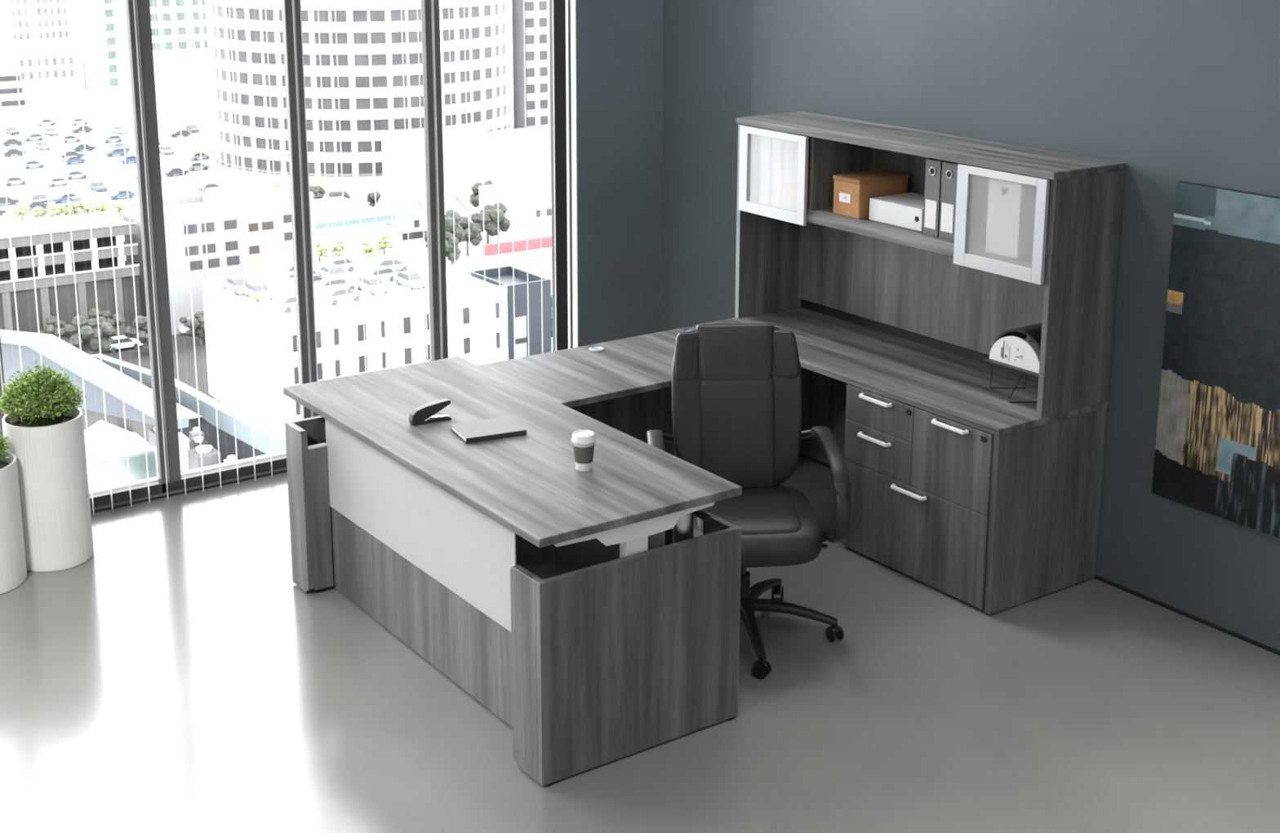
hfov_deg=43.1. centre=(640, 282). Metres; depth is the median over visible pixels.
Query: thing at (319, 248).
tree
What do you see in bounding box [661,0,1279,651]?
wall
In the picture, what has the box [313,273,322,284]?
car
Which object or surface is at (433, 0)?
hanging cord
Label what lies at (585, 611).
desk
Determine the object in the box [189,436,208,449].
roof unit
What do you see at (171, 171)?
car
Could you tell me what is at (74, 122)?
car
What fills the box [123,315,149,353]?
tree
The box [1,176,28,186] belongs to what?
car
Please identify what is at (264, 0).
hanging cord
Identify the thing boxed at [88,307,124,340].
tree
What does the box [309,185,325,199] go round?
tree
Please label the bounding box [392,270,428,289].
car
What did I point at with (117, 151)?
car
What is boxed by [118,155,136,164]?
car
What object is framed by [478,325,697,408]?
countertop
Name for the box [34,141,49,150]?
car
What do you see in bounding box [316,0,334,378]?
hanging cord
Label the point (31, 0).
hanging cord
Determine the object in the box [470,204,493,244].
tree
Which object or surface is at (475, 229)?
tree
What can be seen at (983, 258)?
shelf
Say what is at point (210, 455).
roof unit
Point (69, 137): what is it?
car
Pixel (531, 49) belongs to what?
office tower
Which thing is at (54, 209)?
tree
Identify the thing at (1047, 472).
credenza
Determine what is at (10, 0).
hanging cord
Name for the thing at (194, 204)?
building
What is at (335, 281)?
car
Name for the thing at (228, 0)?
hanging cord
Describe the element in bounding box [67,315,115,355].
tree
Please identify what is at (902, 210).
box
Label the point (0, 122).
hanging cord
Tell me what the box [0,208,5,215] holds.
car
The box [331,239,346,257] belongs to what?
tree
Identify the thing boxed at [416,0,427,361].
hanging cord
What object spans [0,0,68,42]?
office block
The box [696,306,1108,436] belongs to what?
countertop
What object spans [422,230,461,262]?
tree
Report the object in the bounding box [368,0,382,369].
hanging cord
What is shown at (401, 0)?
hanging cord
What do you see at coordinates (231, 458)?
roof unit
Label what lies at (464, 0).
hanging cord
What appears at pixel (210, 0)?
hanging cord
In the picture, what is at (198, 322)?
tree
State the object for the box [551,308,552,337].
tree
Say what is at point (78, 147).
car
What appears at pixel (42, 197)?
car
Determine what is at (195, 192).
tree
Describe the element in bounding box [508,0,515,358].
hanging cord
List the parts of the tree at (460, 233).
crown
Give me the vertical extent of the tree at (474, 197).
6.672 m
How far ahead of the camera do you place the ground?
333.06 m
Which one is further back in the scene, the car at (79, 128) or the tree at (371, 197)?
the car at (79, 128)
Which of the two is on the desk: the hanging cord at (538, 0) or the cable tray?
the cable tray
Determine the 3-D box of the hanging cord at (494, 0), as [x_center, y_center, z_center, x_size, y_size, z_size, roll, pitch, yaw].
[-0.707,-1.045,7.910,0.006,3.700,0.001,-9,16,-34]
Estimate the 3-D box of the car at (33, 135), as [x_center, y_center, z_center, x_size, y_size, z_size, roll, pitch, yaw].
[-134.560,-32.097,359.355,4.500,1.520,1.800,-9,16,-34]
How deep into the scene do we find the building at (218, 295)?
165.97 m
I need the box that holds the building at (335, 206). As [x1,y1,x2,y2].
[313,195,395,249]
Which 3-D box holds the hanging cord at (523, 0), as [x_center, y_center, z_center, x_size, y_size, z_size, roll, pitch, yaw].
[-0.571,-1.067,8.004,0.006,3.700,0.001,-9,16,-34]
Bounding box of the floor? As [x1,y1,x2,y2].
[0,455,1279,832]
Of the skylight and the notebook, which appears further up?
the notebook
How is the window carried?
in the wall at (619, 43)
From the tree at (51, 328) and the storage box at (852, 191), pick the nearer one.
the storage box at (852, 191)
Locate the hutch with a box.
[734,111,1125,417]
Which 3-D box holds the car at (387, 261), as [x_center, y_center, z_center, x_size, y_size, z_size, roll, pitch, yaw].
[-27.693,-1.866,179.266,4.500,1.520,1.800,-9,16,-34]
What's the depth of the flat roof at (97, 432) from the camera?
55.48 m
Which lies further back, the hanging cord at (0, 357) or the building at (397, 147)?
the building at (397, 147)
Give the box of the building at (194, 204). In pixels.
[121,194,242,335]
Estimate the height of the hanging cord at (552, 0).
3.700 m
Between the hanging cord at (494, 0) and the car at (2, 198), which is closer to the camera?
the hanging cord at (494, 0)
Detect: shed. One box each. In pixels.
[373,188,426,240]
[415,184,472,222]
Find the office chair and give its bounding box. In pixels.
[646,323,850,679]
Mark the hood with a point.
(1012, 339)
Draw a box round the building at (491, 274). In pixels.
[468,265,551,359]
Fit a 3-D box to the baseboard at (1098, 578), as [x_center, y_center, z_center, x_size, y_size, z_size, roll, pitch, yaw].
[2.805,1.505,5.181,0.007,0.014,7.838,-9,16,-34]
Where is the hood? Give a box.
[994,322,1041,350]
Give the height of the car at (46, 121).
1.520 m
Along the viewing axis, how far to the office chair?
6.01 m
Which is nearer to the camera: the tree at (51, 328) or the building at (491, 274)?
the building at (491, 274)
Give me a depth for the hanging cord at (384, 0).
7.70 m
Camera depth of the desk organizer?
6.37 m
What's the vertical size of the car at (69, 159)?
1.520 m
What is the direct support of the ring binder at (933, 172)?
on the hutch
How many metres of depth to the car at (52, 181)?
302.58 m
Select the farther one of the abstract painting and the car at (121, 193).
the car at (121, 193)
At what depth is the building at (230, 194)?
206.55 m
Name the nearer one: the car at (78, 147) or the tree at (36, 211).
the tree at (36, 211)
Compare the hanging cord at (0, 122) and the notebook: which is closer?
the notebook
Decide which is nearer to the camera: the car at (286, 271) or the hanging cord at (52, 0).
the hanging cord at (52, 0)
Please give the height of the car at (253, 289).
1.520 m
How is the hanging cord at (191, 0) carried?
hanging from the ceiling
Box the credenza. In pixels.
[696,306,1108,615]
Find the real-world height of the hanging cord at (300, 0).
3.700 m
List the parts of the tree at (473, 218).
crown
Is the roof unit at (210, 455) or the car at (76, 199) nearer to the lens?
the roof unit at (210, 455)
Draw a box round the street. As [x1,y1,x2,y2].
[79,333,226,405]
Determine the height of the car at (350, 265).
1.520 m
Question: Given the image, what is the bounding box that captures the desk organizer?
[983,322,1041,403]
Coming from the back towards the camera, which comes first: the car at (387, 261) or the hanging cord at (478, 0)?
the car at (387, 261)
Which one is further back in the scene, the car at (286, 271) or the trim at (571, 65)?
the car at (286, 271)
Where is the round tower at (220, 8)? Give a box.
[204,0,513,193]
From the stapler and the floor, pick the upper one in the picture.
the stapler
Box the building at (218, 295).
[201,251,508,436]
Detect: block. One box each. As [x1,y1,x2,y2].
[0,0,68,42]
[0,40,84,94]
[0,57,25,119]
[65,0,210,95]
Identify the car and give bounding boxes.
[0,147,26,156]
[0,195,19,204]
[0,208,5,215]
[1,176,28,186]
[2,137,24,146]
[4,126,19,135]
[20,160,46,168]
[22,133,44,141]
[23,200,48,208]
[31,193,50,203]
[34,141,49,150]
[35,118,57,126]
[44,127,57,135]
[44,177,71,186]
[51,192,79,203]
[59,134,82,142]
[59,150,84,158]
[61,155,84,164]
[62,169,88,179]
[66,195,82,203]
[67,118,89,125]
[71,124,92,133]
[71,143,95,151]
[88,181,106,191]
[101,134,123,143]
[103,147,128,156]
[106,335,142,352]
[108,189,135,199]
[111,125,127,133]
[113,142,129,151]
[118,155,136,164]
[159,145,174,155]
[163,167,188,177]
[168,128,191,137]
[178,322,190,333]
[185,124,199,133]
[185,161,209,171]
[187,151,209,160]
[198,182,220,191]
[220,275,248,295]
[241,280,275,302]
[271,293,319,313]
[275,262,319,278]
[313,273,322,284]
[314,256,358,271]
[314,275,358,293]
[316,264,351,279]
[317,285,364,306]
[355,266,398,281]
[355,275,390,295]
[368,257,412,271]
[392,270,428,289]
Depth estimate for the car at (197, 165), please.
320.53 m
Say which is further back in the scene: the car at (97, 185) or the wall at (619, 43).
the car at (97, 185)
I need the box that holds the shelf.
[806,208,1046,279]
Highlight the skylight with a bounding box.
[86,445,158,489]
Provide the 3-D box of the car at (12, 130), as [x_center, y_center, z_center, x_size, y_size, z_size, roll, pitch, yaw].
[-142.975,-34.398,368.977,1.800,1.520,4.500,-10,17,-37]
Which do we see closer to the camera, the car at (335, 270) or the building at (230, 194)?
the car at (335, 270)
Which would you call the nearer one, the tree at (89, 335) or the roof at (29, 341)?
the roof at (29, 341)
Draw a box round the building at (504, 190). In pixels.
[478,177,551,241]
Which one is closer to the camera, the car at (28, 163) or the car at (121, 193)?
the car at (121, 193)
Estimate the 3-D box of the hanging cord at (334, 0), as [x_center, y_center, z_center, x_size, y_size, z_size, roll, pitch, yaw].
[-1.388,-0.935,7.438,0.006,3.700,0.001,-9,16,-34]
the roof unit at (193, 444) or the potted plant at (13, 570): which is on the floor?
the potted plant at (13, 570)
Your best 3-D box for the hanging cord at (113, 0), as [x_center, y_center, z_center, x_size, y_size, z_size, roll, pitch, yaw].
[-2.204,-0.803,6.872,0.006,3.700,0.001,-9,16,-34]
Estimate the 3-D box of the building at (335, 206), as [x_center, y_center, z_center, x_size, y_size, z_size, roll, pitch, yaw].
[-49.503,-9.219,257.011,14.000,4.600,19.500,-9,16,-34]
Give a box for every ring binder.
[922,158,946,237]
[938,160,959,240]
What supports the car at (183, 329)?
on the street
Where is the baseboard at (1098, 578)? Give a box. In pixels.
[799,452,1279,656]
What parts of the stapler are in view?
anvil plate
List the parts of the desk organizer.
leg, plate, panel, leg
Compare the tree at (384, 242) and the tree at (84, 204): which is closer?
the tree at (384, 242)
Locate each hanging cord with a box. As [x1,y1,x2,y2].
[0,121,22,380]
[0,356,5,415]
[9,0,42,369]
[31,0,63,375]
[52,0,94,515]
[72,0,113,511]
[93,0,132,507]
[113,0,150,503]
[133,0,168,499]
[152,0,186,496]
[172,0,204,492]
[191,0,222,488]
[209,0,239,484]
[228,0,256,481]
[246,0,272,477]
[264,0,286,422]
[282,0,303,418]
[299,0,319,416]
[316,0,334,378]
[333,0,350,375]
[351,0,366,373]
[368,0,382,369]
[384,0,397,367]
[400,0,413,364]
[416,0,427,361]
[432,0,443,359]
[448,0,457,356]
[463,0,472,363]
[478,0,487,364]
[493,0,501,361]
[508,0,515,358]
[523,0,528,355]
[537,0,542,353]
[551,0,556,351]
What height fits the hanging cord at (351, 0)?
3.700 m
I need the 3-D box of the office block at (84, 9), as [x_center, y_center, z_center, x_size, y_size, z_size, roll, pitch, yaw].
[-140.156,-73.835,458.830,34.800,36.900,30.050,-9,16,-34]
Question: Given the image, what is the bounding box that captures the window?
[0,0,568,513]
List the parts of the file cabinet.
handle, handle, drawer, drawer, handle, file drawer, handle, drawer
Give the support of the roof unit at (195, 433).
on the flat roof at (97, 432)
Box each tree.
[12,204,31,220]
[30,205,48,218]
[35,315,76,342]
[46,203,66,217]
[59,202,81,215]
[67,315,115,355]
[79,198,96,213]
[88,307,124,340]
[95,200,111,212]
[111,203,122,217]
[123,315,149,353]
[179,311,205,345]
[190,189,204,195]
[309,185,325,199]
[315,240,329,262]
[328,191,350,198]
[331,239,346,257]
[360,240,377,257]
[366,191,381,206]
[374,234,392,254]
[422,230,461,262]
[444,208,465,264]
[458,216,482,256]
[469,182,484,207]
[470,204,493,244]
[477,201,511,243]
[484,180,493,185]
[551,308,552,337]
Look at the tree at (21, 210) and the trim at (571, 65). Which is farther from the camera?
the tree at (21, 210)
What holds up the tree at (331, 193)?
on the ground
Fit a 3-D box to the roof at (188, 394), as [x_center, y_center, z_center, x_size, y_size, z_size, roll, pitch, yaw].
[-15.935,5.952,57.430,0.900,6.090,21.440,-9,16,-34]
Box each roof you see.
[0,329,202,442]
[84,420,189,490]
[90,353,285,463]
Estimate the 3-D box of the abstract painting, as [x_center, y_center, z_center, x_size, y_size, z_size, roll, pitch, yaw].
[2.307,0.330,5.604,0.030,1.207,1.170,-9,16,-34]
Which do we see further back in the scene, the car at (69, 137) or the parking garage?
the car at (69, 137)
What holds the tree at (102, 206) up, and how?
on the ground
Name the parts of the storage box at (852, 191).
lid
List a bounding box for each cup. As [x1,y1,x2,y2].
[571,430,595,471]
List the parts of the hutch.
panel, frosted pane, door, panel, panel, frosted pane, door, panel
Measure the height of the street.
1.000 m
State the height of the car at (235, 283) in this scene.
1.520 m
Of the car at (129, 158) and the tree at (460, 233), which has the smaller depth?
the tree at (460, 233)
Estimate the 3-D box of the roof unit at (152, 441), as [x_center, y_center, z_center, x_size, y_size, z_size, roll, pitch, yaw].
[-15.937,5.297,54.181,0.700,0.960,1.000,-9,16,-34]
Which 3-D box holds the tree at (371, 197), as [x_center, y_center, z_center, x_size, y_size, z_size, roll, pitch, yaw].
[-45.003,-13.327,275.210,3.268,4.237,3.457,-11,17,-39]
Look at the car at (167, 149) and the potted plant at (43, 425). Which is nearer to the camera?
the potted plant at (43, 425)
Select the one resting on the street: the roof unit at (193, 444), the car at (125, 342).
the car at (125, 342)
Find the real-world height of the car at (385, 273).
1.520 m
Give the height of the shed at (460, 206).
6.500 m
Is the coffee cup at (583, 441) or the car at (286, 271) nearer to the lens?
the coffee cup at (583, 441)
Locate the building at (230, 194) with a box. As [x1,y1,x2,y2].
[204,180,316,274]
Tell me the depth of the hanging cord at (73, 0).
6.93 m
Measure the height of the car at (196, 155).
1.520 m
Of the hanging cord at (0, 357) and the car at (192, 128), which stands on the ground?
the car at (192, 128)
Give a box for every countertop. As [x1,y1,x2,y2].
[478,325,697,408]
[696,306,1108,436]
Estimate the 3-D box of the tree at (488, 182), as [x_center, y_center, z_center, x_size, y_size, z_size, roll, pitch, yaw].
[-25.490,-14.741,278.315,3.467,5.665,3.239,4,14,15]
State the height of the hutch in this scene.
0.940 m
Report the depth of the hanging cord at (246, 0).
7.36 m
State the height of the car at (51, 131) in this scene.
1.520 m
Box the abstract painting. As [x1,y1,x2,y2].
[1151,181,1279,538]
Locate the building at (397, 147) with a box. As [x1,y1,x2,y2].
[381,125,551,204]
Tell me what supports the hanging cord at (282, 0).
hanging from the ceiling
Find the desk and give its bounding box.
[283,356,742,786]
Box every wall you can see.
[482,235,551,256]
[575,0,662,346]
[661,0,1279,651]
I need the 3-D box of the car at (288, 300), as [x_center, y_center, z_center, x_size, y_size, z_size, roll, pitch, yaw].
[-34.698,2.005,162.825,4.500,1.520,1.800,-12,18,-43]
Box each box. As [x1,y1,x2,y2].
[832,168,909,218]
[868,192,924,231]
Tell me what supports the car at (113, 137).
on the ground
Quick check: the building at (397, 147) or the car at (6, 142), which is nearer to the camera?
the building at (397, 147)
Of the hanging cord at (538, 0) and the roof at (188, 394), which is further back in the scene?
the roof at (188, 394)
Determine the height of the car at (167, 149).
1.520 m
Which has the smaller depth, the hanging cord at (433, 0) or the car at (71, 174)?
the hanging cord at (433, 0)
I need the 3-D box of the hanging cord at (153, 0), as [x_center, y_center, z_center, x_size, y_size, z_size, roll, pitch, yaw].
[-2.068,-0.825,6.967,0.006,3.700,0.001,-9,16,-34]
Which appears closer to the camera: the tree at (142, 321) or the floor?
the floor
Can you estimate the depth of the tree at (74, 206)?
269.29 m
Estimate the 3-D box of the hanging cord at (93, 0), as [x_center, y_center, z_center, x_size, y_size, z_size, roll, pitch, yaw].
[-2.272,-0.792,6.825,0.006,3.700,0.001,-9,16,-34]
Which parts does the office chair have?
armrest, panel, backrest, seat panel, seat, leg, height lever, armrest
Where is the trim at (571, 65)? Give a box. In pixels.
[565,0,577,348]
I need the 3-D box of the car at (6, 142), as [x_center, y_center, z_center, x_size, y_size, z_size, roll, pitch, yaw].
[-136.378,-30.430,352.290,4.500,1.520,1.800,-9,16,-34]
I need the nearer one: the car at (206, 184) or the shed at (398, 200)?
the shed at (398, 200)
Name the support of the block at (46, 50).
on the ground
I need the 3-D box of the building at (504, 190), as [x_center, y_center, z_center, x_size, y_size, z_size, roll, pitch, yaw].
[-10.478,-12.039,263.091,26.800,7.500,16.050,-9,16,-34]
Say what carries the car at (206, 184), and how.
on the ground
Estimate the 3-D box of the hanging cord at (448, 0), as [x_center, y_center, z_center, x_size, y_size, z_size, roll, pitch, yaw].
[-0.911,-1.012,7.768,0.006,3.700,0.001,-9,16,-34]
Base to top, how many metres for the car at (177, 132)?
1.520 m
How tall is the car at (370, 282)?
1.520 m
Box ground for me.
[0,88,552,351]
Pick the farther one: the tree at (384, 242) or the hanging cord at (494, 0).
the tree at (384, 242)
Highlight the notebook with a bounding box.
[449,416,526,444]
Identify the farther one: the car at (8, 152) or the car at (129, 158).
the car at (8, 152)
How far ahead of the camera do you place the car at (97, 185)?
297.75 m
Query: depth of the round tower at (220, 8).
296.23 m
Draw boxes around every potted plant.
[0,358,93,573]
[0,431,26,595]
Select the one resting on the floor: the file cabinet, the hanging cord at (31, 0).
the file cabinet
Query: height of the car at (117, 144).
1.520 m
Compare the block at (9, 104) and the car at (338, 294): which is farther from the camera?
the block at (9, 104)
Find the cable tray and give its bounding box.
[515,531,664,577]
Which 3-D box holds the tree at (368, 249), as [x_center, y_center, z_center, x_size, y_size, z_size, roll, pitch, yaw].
[-40.588,-4.767,242.061,2.599,2.870,2.782,-2,14,-11]
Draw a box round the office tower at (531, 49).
[511,0,550,128]
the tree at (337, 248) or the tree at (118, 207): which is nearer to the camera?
the tree at (337, 248)
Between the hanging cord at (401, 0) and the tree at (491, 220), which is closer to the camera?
the hanging cord at (401, 0)
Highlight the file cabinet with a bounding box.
[841,384,993,610]
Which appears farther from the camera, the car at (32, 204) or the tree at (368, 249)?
the car at (32, 204)
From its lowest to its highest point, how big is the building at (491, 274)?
12.300 m
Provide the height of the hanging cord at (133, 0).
3.700 m
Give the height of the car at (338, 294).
1.520 m
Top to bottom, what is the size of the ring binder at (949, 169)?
0.308 m
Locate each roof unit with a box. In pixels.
[147,427,155,447]
[187,444,222,470]
[189,426,204,441]
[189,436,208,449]
[223,454,235,462]
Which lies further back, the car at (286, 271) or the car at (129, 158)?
the car at (129, 158)
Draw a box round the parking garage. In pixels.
[0,211,141,338]
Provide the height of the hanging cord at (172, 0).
3.700 m
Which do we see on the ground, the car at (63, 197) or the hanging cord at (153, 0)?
the car at (63, 197)
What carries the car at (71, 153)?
on the ground
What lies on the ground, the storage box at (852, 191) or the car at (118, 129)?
the car at (118, 129)
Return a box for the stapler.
[408,398,451,426]

